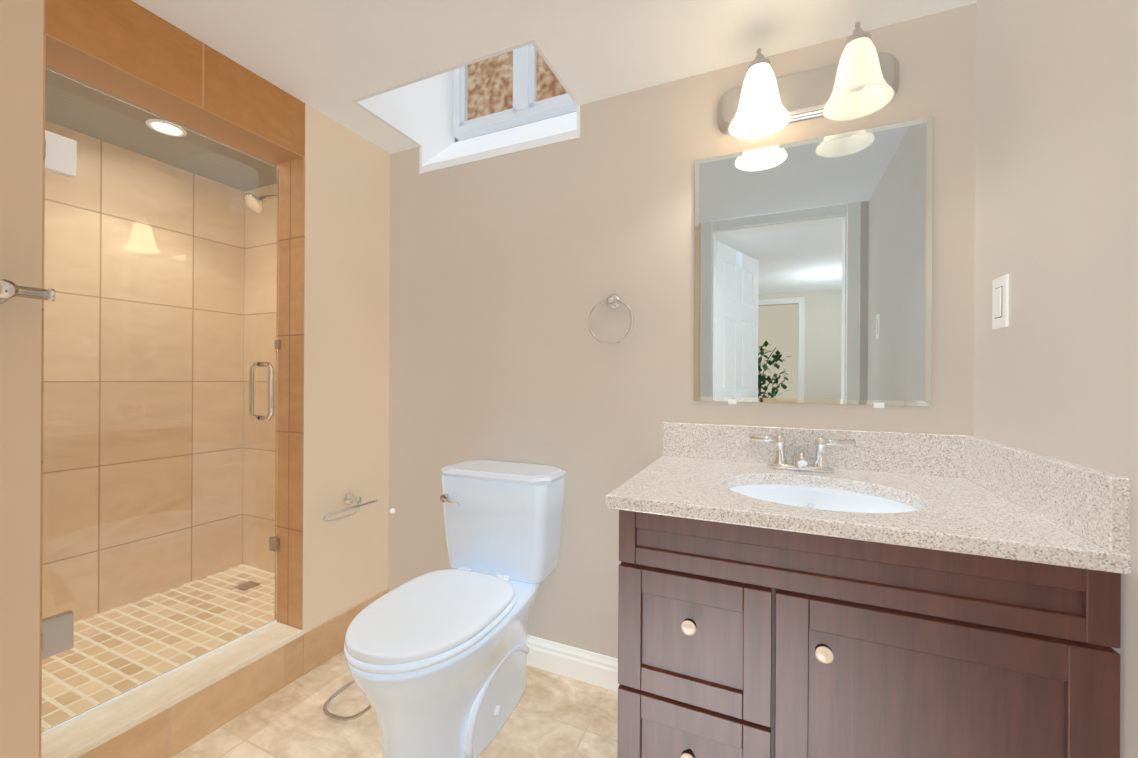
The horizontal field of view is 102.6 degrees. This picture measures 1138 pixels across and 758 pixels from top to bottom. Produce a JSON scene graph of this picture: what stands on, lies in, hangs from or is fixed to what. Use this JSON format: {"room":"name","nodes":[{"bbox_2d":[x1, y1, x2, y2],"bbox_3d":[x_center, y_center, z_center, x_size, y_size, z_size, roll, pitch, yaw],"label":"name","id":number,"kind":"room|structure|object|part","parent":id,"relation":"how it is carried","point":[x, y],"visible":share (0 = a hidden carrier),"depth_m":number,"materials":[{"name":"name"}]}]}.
{"room":"bathroom","nodes":[
{"label":"bathroom","id":0,"kind":"room"},
{"bbox_2d":[78,635,302,757],"bbox_3d":[-1.181,1.012,1.404,0.154,0.150,0.659,0,0,24],"label":"wall","id":1,"kind":"structure","parent":0,"point":[175,729],"depth_m":1.39,"materials":[{"name":"tile"}]},
{"bbox_2d":[41,622,303,757],"bbox_3d":[-1.178,0.926,1.403,0.160,0.020,0.659,0,0,24],"label":"curb","id":2,"kind":"object","parent":1,"relation":"on","point":[87,733],"visible":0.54,"depth_m":1.32,"materials":[{"name":"stone"}]},
{"bbox_2d":[0,0,389,757],"bbox_3d":[-1.178,0.036,1.403,0.150,2.100,1.483,0,0,24],"label":"wall","id":3,"kind":"structure","parent":0,"point":[346,319],"depth_m":1.45,"materials":[{"name":"paint"}]},
{"bbox_2d":[0,279,55,303],"bbox_3d":[-1.286,-0.191,0.861,0.090,0.060,0.424,0,0,24],"label":"rail","id":4,"kind":"object","parent":3,"relation":"attached to","point":[9,289],"visible":1,"depth_m":0.99,"materials":[{"name":"silver metal"}]},
{"bbox_3d":[-1.232,-0.191,0.982,0.090,0.060,0.060,0,0,24],"label":"post","id":5,"kind":"part","parent":4,"relation":"part of","materials":[{"name":"silver metal"}]},
{"bbox_2d":[39,34,45,757],"bbox_3d":[-1.312,0.051,1.107,0.146,1.730,0.006,0,0,24],"label":"wall tiles","id":6,"kind":"structure","parent":3,"relation":"attached to","point":[42,393],"depth_m":1.08,"materials":[{"name":"brown tile"}]},
{"bbox_2d":[276,157,304,629],"bbox_3d":[-1.044,0.052,1.704,0.151,1.730,0.006,0,0,24],"label":"tiled wall","id":7,"kind":"structure","parent":3,"relation":"attached to","point":[290,416],"depth_m":1.70,"materials":[{"name":"brown tile"}]},
{"bbox_2d":[41,68,280,736],"bbox_3d":[-1.229,0.060,1.428,0.129,1.708,0.646,0,0,24],"label":"shower door","id":8,"kind":"structure","parent":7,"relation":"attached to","point":[162,344],"depth_m":1.36,"materials":[{"name":"clear glass"}]},
{"bbox_3d":[-1.345,0.665,1.175,0.028,0.096,0.092,0,0,24],"label":"hinge plate","id":9,"kind":"part","parent":8,"relation":"part of","materials":[{"name":"silver metal"}]},
{"bbox_3d":[-1.337,-0.585,1.175,0.028,0.096,0.092,0,0,24],"label":"hinge plate","id":10,"kind":"part","parent":8,"relation":"part of","materials":[{"name":"silver metal"}]},
{"bbox_3d":[-1.091,0.044,1.650,0.058,0.214,0.019,0,0,24],"label":"handle","id":11,"kind":"part","parent":8,"relation":"part of","materials":[{"name":"silver metal"}]},
{"bbox_2d":[303,589,388,675],"bbox_3d":[-0.894,1.014,1.861,0.009,0.148,0.409,0,0,24],"label":"baseboard","id":12,"kind":"structure","parent":3,"relation":"attached to","point":[323,642],"depth_m":1.77,"materials":[{"name":"beige tile"}]},
{"bbox_2d":[323,493,376,522],"bbox_3d":[-0.881,0.501,1.807,0.068,0.074,0.250,0,0,24],"label":"paper holder","id":13,"kind":"object","parent":3,"relation":"attached to","point":[350,498],"visible":1,"depth_m":1.83,"materials":[{"name":"silver metal"}]},
{"bbox_2d":[351,98,421,145],"bbox_3d":[-0.714,-1.030,1.816,0.014,0.041,0.354,0,0,24],"label":"ceiling recess edge","id":14,"kind":"structure","parent":0,"point":[380,114],"depth_m":1.81,"materials":[{"name":"white paint"}]},
{"bbox_2d":[172,650,617,757],"bbox_3d":[-0.199,1.122,0.898,2.062,0.060,1.603,0,0,24],"label":"floor","id":15,"kind":"structure","parent":0,"point":[554,715],"depth_m":1.44,"materials":[{"name":"tile"}]},
{"bbox_2d":[323,460,565,757],"bbox_3d":[-0.457,0.707,1.468,0.695,0.768,0.760,0,0,22],"label":"toilet","id":16,"kind":"object","parent":15,"relation":"on","point":[437,662],"visible":1,"depth_m":1.33,"materials":[{"name":"white ceramic"}]},
{"bbox_3d":[-0.392,0.681,1.299,0.380,0.018,0.497,0,0,22],"label":"seat","id":17,"kind":"part","parent":16,"relation":"part of","materials":[{"name":"white plastic"}]},
{"bbox_3d":[-0.393,0.656,1.296,0.374,0.028,0.488,0,0,22],"label":"lid","id":18,"kind":"part","parent":16,"relation":"part of","materials":[{"name":"white plastic"}]},
{"bbox_3d":[-0.350,0.892,1.405,0.382,0.398,0.718,0,0,22],"label":"bowl","id":19,"kind":"part","parent":16,"relation":"part of","materials":[{"name":"white ceramic"}]},
{"bbox_3d":[-0.417,0.430,1.606,0.072,0.021,0.019,0,0,22],"label":"lever arm","id":20,"kind":"part","parent":16,"relation":"part of"},
{"bbox_3d":[-0.241,0.522,1.669,0.424,0.344,0.208,0,0,22],"label":"tank","id":21,"kind":"part","parent":16,"relation":"part of","materials":[{"name":"white ceramic"}]},
{"bbox_3d":[-0.242,0.337,1.664,0.448,0.026,0.219,0,0,22],"label":"tank lid","id":22,"kind":"part","parent":16,"relation":"part of","materials":[{"name":"white ceramic"}]},
{"bbox_2d":[606,422,1130,757],"bbox_3d":[0.571,0.622,1.103,0.822,0.950,0.601,0,0,24],"label":"bathroom vanity","id":23,"kind":"object","parent":15,"relation":"on","point":[787,592],"visible":1,"depth_m":0.86,"materials":[{"name":"brown wood"}]},
{"bbox_3d":[0.240,0.775,0.923,0.030,0.030,0.006,0,0,24],"label":"knob","id":24,"kind":"part","parent":23,"relation":"part of","materials":[{"name":"beige"}]},
{"bbox_3d":[0.246,0.775,0.936,0.030,0.030,0.024,0,0,24],"label":"knob","id":25,"kind":"part","parent":23,"relation":"part of","materials":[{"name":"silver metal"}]},
{"bbox_3d":[0.242,0.505,0.923,0.030,0.030,0.006,0,0,24],"label":"knob","id":26,"kind":"part","parent":23,"relation":"part of","materials":[{"name":"beige"}]},
{"bbox_3d":[0.248,0.505,0.936,0.030,0.030,0.024,0,0,24],"label":"knob","id":27,"kind":"part","parent":23,"relation":"part of","materials":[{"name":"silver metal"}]},
{"bbox_3d":[0.254,0.711,0.958,0.207,0.052,0.021,0,0,24],"label":"drawer rail","id":28,"kind":"part","parent":23,"relation":"part of","materials":[{"name":"brown wood"}]},
{"bbox_3d":[0.256,0.815,0.963,0.207,0.156,0.009,0,0,24],"label":"drawer panel","id":29,"kind":"part","parent":23,"relation":"part of","materials":[{"name":"brown wood"}]},
{"bbox_3d":[0.255,0.651,0.958,0.207,0.052,0.021,0,0,24],"label":"drawer rail","id":30,"kind":"part","parent":23,"relation":"part of","materials":[{"name":"brown wood"}]},
{"bbox_3d":[0.256,0.439,0.958,0.207,0.052,0.021,0,0,24],"label":"drawer rail","id":31,"kind":"part","parent":23,"relation":"part of","materials":[{"name":"brown wood"}]},
{"bbox_3d":[0.258,0.545,0.963,0.207,0.160,0.009,0,0,24],"label":"drawer panel","id":32,"kind":"part","parent":23,"relation":"part of","materials":[{"name":"brown wood"}]},
{"bbox_3d":[0.468,0.500,0.839,0.030,0.030,0.024,0,0,24],"label":"knob","id":33,"kind":"part","parent":23,"relation":"part of","materials":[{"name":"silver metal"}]},
{"bbox_3d":[0.462,0.500,0.826,0.030,0.030,0.006,0,0,24],"label":"knob","id":34,"kind":"part","parent":23,"relation":"part of","materials":[{"name":"beige"}]},
{"bbox_3d":[0.479,0.348,0.865,0.717,0.040,0.009,0,0,24],"label":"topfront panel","id":35,"kind":"part","parent":23,"relation":"part of","materials":[{"name":"brown wood"}]},
{"bbox_3d":[0.476,0.387,0.860,0.717,0.038,0.021,0,0,24],"label":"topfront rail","id":36,"kind":"part","parent":23,"relation":"part of","materials":[{"name":"brown wood"}]},
{"bbox_3d":[0.477,0.309,0.860,0.717,0.038,0.021,0,0,24],"label":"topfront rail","id":37,"kind":"part","parent":23,"relation":"part of","materials":[{"name":"brown wood"}]},
{"bbox_3d":[0.483,0.633,0.878,0.757,0.690,0.019,0,0,24],"label":"frame","id":38,"kind":"part","parent":23,"relation":"part of","materials":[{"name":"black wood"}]},
{"bbox_2d":[606,456,1130,573],"bbox_3d":[0.575,0.274,1.109,0.822,0.030,0.589,0,0,24],"label":"countertop","id":39,"kind":"structure","parent":23,"relation":"on","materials":[{"name":"stone"}]},
{"bbox_2d":[749,434,855,472],"bbox_3d":[0.644,0.211,1.266,0.270,0.094,0.146,0,0,24],"label":"faucet","id":40,"kind":"object","parent":39,"relation":"on","point":[779,464],"depth_m":1.28,"materials":[{"name":"silver metal"}]},
{"bbox_2d":[729,484,918,512],"bbox_3d":[0.575,0.365,1.064,0.435,0.152,0.371,0,0,24],"label":"sink","id":41,"kind":"object","parent":39,"relation":"in","point":[834,497],"depth_m":1.20,"materials":[{"name":"white ceramic"}]},
{"bbox_3d":[0.622,0.681,0.801,0.360,0.416,0.009,0,0,24],"label":"door panel","id":42,"kind":"part","parent":23,"relation":"part of","materials":[{"name":"brown wood"}]},
{"bbox_3d":[0.621,0.444,0.795,0.360,0.058,0.021,0,0,24],"label":"door rail","id":43,"kind":"part","parent":23,"relation":"part of","materials":[{"name":"brown wood"}]},
{"bbox_2d":[368,80,421,135],"bbox_3d":[-0.727,-1.291,1.829,0.052,0.480,0.342,0,0,24],"label":"wall","id":44,"kind":"structure","parent":0,"point":[403,104],"depth_m":1.89,"materials":[{"name":"white paint"}]},
{"bbox_2d":[354,40,531,101],"bbox_3d":[-0.445,-1.029,1.510,0.727,0.041,0.014,0,0,24],"label":"ceiling recess edge","id":45,"kind":"structure","parent":0,"point":[520,45],"depth_m":1.48,"materials":[{"name":"white paint"}]},
{"bbox_2d":[132,0,976,153],"bbox_3d":[-0.158,-1.028,1.023,2.312,0.040,1.353,0,0,24],"label":"ceiling","id":46,"kind":"structure","parent":0,"point":[321,56],"depth_m":1.34,"materials":[{"name":"paint"}]},
{"bbox_2d":[530,39,579,105],"bbox_3d":[-0.037,-1.026,1.515,0.014,0.041,0.354,0,0,24],"label":"ceiling recess edge","id":47,"kind":"structure","parent":0,"point":[550,65],"depth_m":1.49,"materials":[{"name":"white paint"}]},
{"bbox_2d":[388,3,975,658],"bbox_3d":[0.157,-0.215,1.742,2.312,2.620,0.220,0,0,24],"label":"wall","id":48,"kind":"structure","parent":0,"point":[640,151],"depth_m":1.65,"materials":[{"name":"paint"}]},
{"bbox_2d":[419,70,454,173],"bbox_3d":[-0.596,-1.210,2.079,0.014,0.640,0.221,0,0,24],"label":"liner","id":49,"kind":"object","parent":48,"relation":"attached to","point":[438,137],"visible":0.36,"depth_m":2.06,"materials":[{"name":"white paint"}]},
{"bbox_2d":[421,111,576,172],"bbox_3d":[-0.260,-1.008,1.927,0.730,0.240,0.224,0,0,24],"label":"window sill","id":50,"kind":"structure","parent":48,"relation":"on","point":[557,129],"depth_m":1.88,"materials":[{"name":"white paint"}]},
{"bbox_2d":[453,44,576,140],"bbox_3d":[-0.195,-1.317,2.068,0.870,0.780,0.195,0,0,24],"label":"basement window","id":51,"kind":"structure","parent":48,"relation":"in","point":[515,88],"depth_m":2.02,"materials":[{"name":"white plastic"}]},
{"bbox_3d":[-0.513,-1.319,2.135,0.035,0.310,0.050,0,0,24],"label":"frame","id":52,"kind":"part","parent":51,"relation":"part of","materials":[{"name":"white plastic"}]},
{"bbox_3d":[-0.487,-1.319,2.122,0.022,0.310,0.025,0,0,24],"label":"sash","id":53,"kind":"part","parent":51,"relation":"part of","materials":[{"name":"white plastic"}]},
{"bbox_3d":[-0.360,-1.176,2.064,0.303,0.025,0.025,0,0,24],"label":"sash","id":54,"kind":"part","parent":51,"relation":"part of","materials":[{"name":"white plastic"}]},
{"bbox_3d":[-0.231,-1.318,2.007,0.022,0.310,0.025,0,0,24],"label":"sash","id":55,"kind":"part","parent":51,"relation":"part of","materials":[{"name":"white plastic"}]},
{"bbox_3d":[-0.224,-1.145,2.006,0.670,0.035,0.050,0,0,24],"label":"frame","id":56,"kind":"part","parent":51,"relation":"part of","materials":[{"name":"white plastic"}]},
{"bbox_3d":[-0.224,-1.318,2.004,0.600,0.310,0.004,0,0,24],"label":"glass","id":57,"kind":"part","parent":51,"relation":"part of","materials":[{"name":"glass"}]},
{"bbox_3d":[-0.156,-1.317,1.974,0.022,0.310,0.025,0,0,24],"label":"sash","id":58,"kind":"part","parent":51,"relation":"part of","materials":[{"name":"white plastic"}]},
{"bbox_3d":[-0.059,-1.174,1.930,0.237,0.025,0.025,0,0,24],"label":"sash","id":59,"kind":"part","parent":51,"relation":"part of","materials":[{"name":"white plastic"}]},
{"bbox_2d":[527,635,619,691],"bbox_3d":[-0.238,1.039,1.785,1.250,0.107,0.014,0,0,24],"label":"baseboard","id":60,"kind":"structure","parent":48,"relation":"attached to","point":[596,669],"depth_m":1.67,"materials":[{"name":"white paint"}]},
{"bbox_2d":[577,105,579,137],"bbox_3d":[0.081,-1.206,1.778,0.014,0.640,0.221,0,0,24],"label":"liner","id":61,"kind":"object","parent":48,"relation":"attached to","point":[578,121],"visible":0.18,"depth_m":1.68,"materials":[{"name":"white paint"}]},
{"bbox_2d":[588,294,633,344],"bbox_3d":[0.150,-0.209,1.597,0.165,0.184,0.048,0,0,24],"label":"towel ring","id":62,"kind":"object","parent":48,"relation":"attached to","point":[614,301],"visible":0.98,"depth_m":1.59,"materials":[{"name":"silver metal"}]},
{"bbox_2d":[717,22,898,138],"bbox_3d":[0.661,-0.842,1.285,0.484,0.218,0.204,0,0,24],"label":"sconce","id":63,"kind":"object","parent":48,"relation":"attached to","point":[860,79],"visible":0.98,"depth_m":1.28,"materials":[{"name":"white glass"}]},
{"bbox_3d":[0.547,-0.828,1.313,0.054,0.118,0.054,0,0,24],"label":"bulb","id":64,"kind":"part","parent":63,"relation":"part of","materials":[{"name":"white glass"}]},
{"bbox_3d":[0.546,-0.816,1.313,0.162,0.166,0.162,0,0,24],"label":"lamp shade","id":65,"kind":"part","parent":63,"relation":"part of","materials":[{"name":"white glass"}]},
{"bbox_3d":[0.768,-0.827,1.215,0.054,0.118,0.054,0,0,24],"label":"bulb","id":66,"kind":"part","parent":63,"relation":"part of","materials":[{"name":"white glass"}]},
{"bbox_3d":[0.768,-0.815,1.215,0.162,0.166,0.162,0,0,24],"label":"lamp shade","id":67,"kind":"part","parent":63,"relation":"part of","materials":[{"name":"white glass"}]},
{"bbox_2d":[694,117,932,407],"bbox_3d":[0.701,-0.318,1.372,0.632,0.798,0.009,0,0,24],"label":"mirror","id":68,"kind":"object","parent":48,"relation":"attached to","point":[813,272],"visible":1,"depth_m":1.35,"materials":[{"name":"silver mirror"}]},
{"bbox_2d":[663,422,964,477],"bbox_3d":[0.682,0.203,1.372,0.798,0.112,0.021,0,0,24],"label":"backsplash","id":69,"kind":"structure","parent":48,"relation":"attached to","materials":[{"name":"stone"}]},
{"bbox_2d":[974,0,1137,757],"bbox_3d":[0.840,0.028,0.560,0.100,2.140,1.823,0,0,24],"label":"wall","id":70,"kind":"structure","parent":0,"point":[1056,207],"depth_m":0.84,"materials":[{"name":"paint"}]},
{"bbox_2d":[992,274,1008,329],"bbox_3d":[1.007,-0.178,1.067,0.009,0.120,0.074,0,0,24],"label":"light switch","id":71,"kind":"object","parent":70,"relation":"attached to","point":[1003,320],"depth_m":1.05,"materials":[{"name":"white plastic"}]},
{"bbox_3d":[1.004,-0.178,1.068,0.004,0.068,0.034,0,0,24],"label":"rocker light switch on the vanity wall","id":72,"kind":"part","parent":71,"relation":"part of","materials":[{"name":"white plastic"}]},
{"label":"outside","id":73,"kind":"structure","parent":0,"visible":0},
{"bbox_2d":[46,65,276,166],"bbox_3d":[-1.671,-1.036,1.696,1.001,0.040,1.353,0,0,24],"label":"header","id":74,"kind":"object","parent":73,"point":[142,107],"depth_m":1.73,"materials":[{"name":"paint"}]}
]}

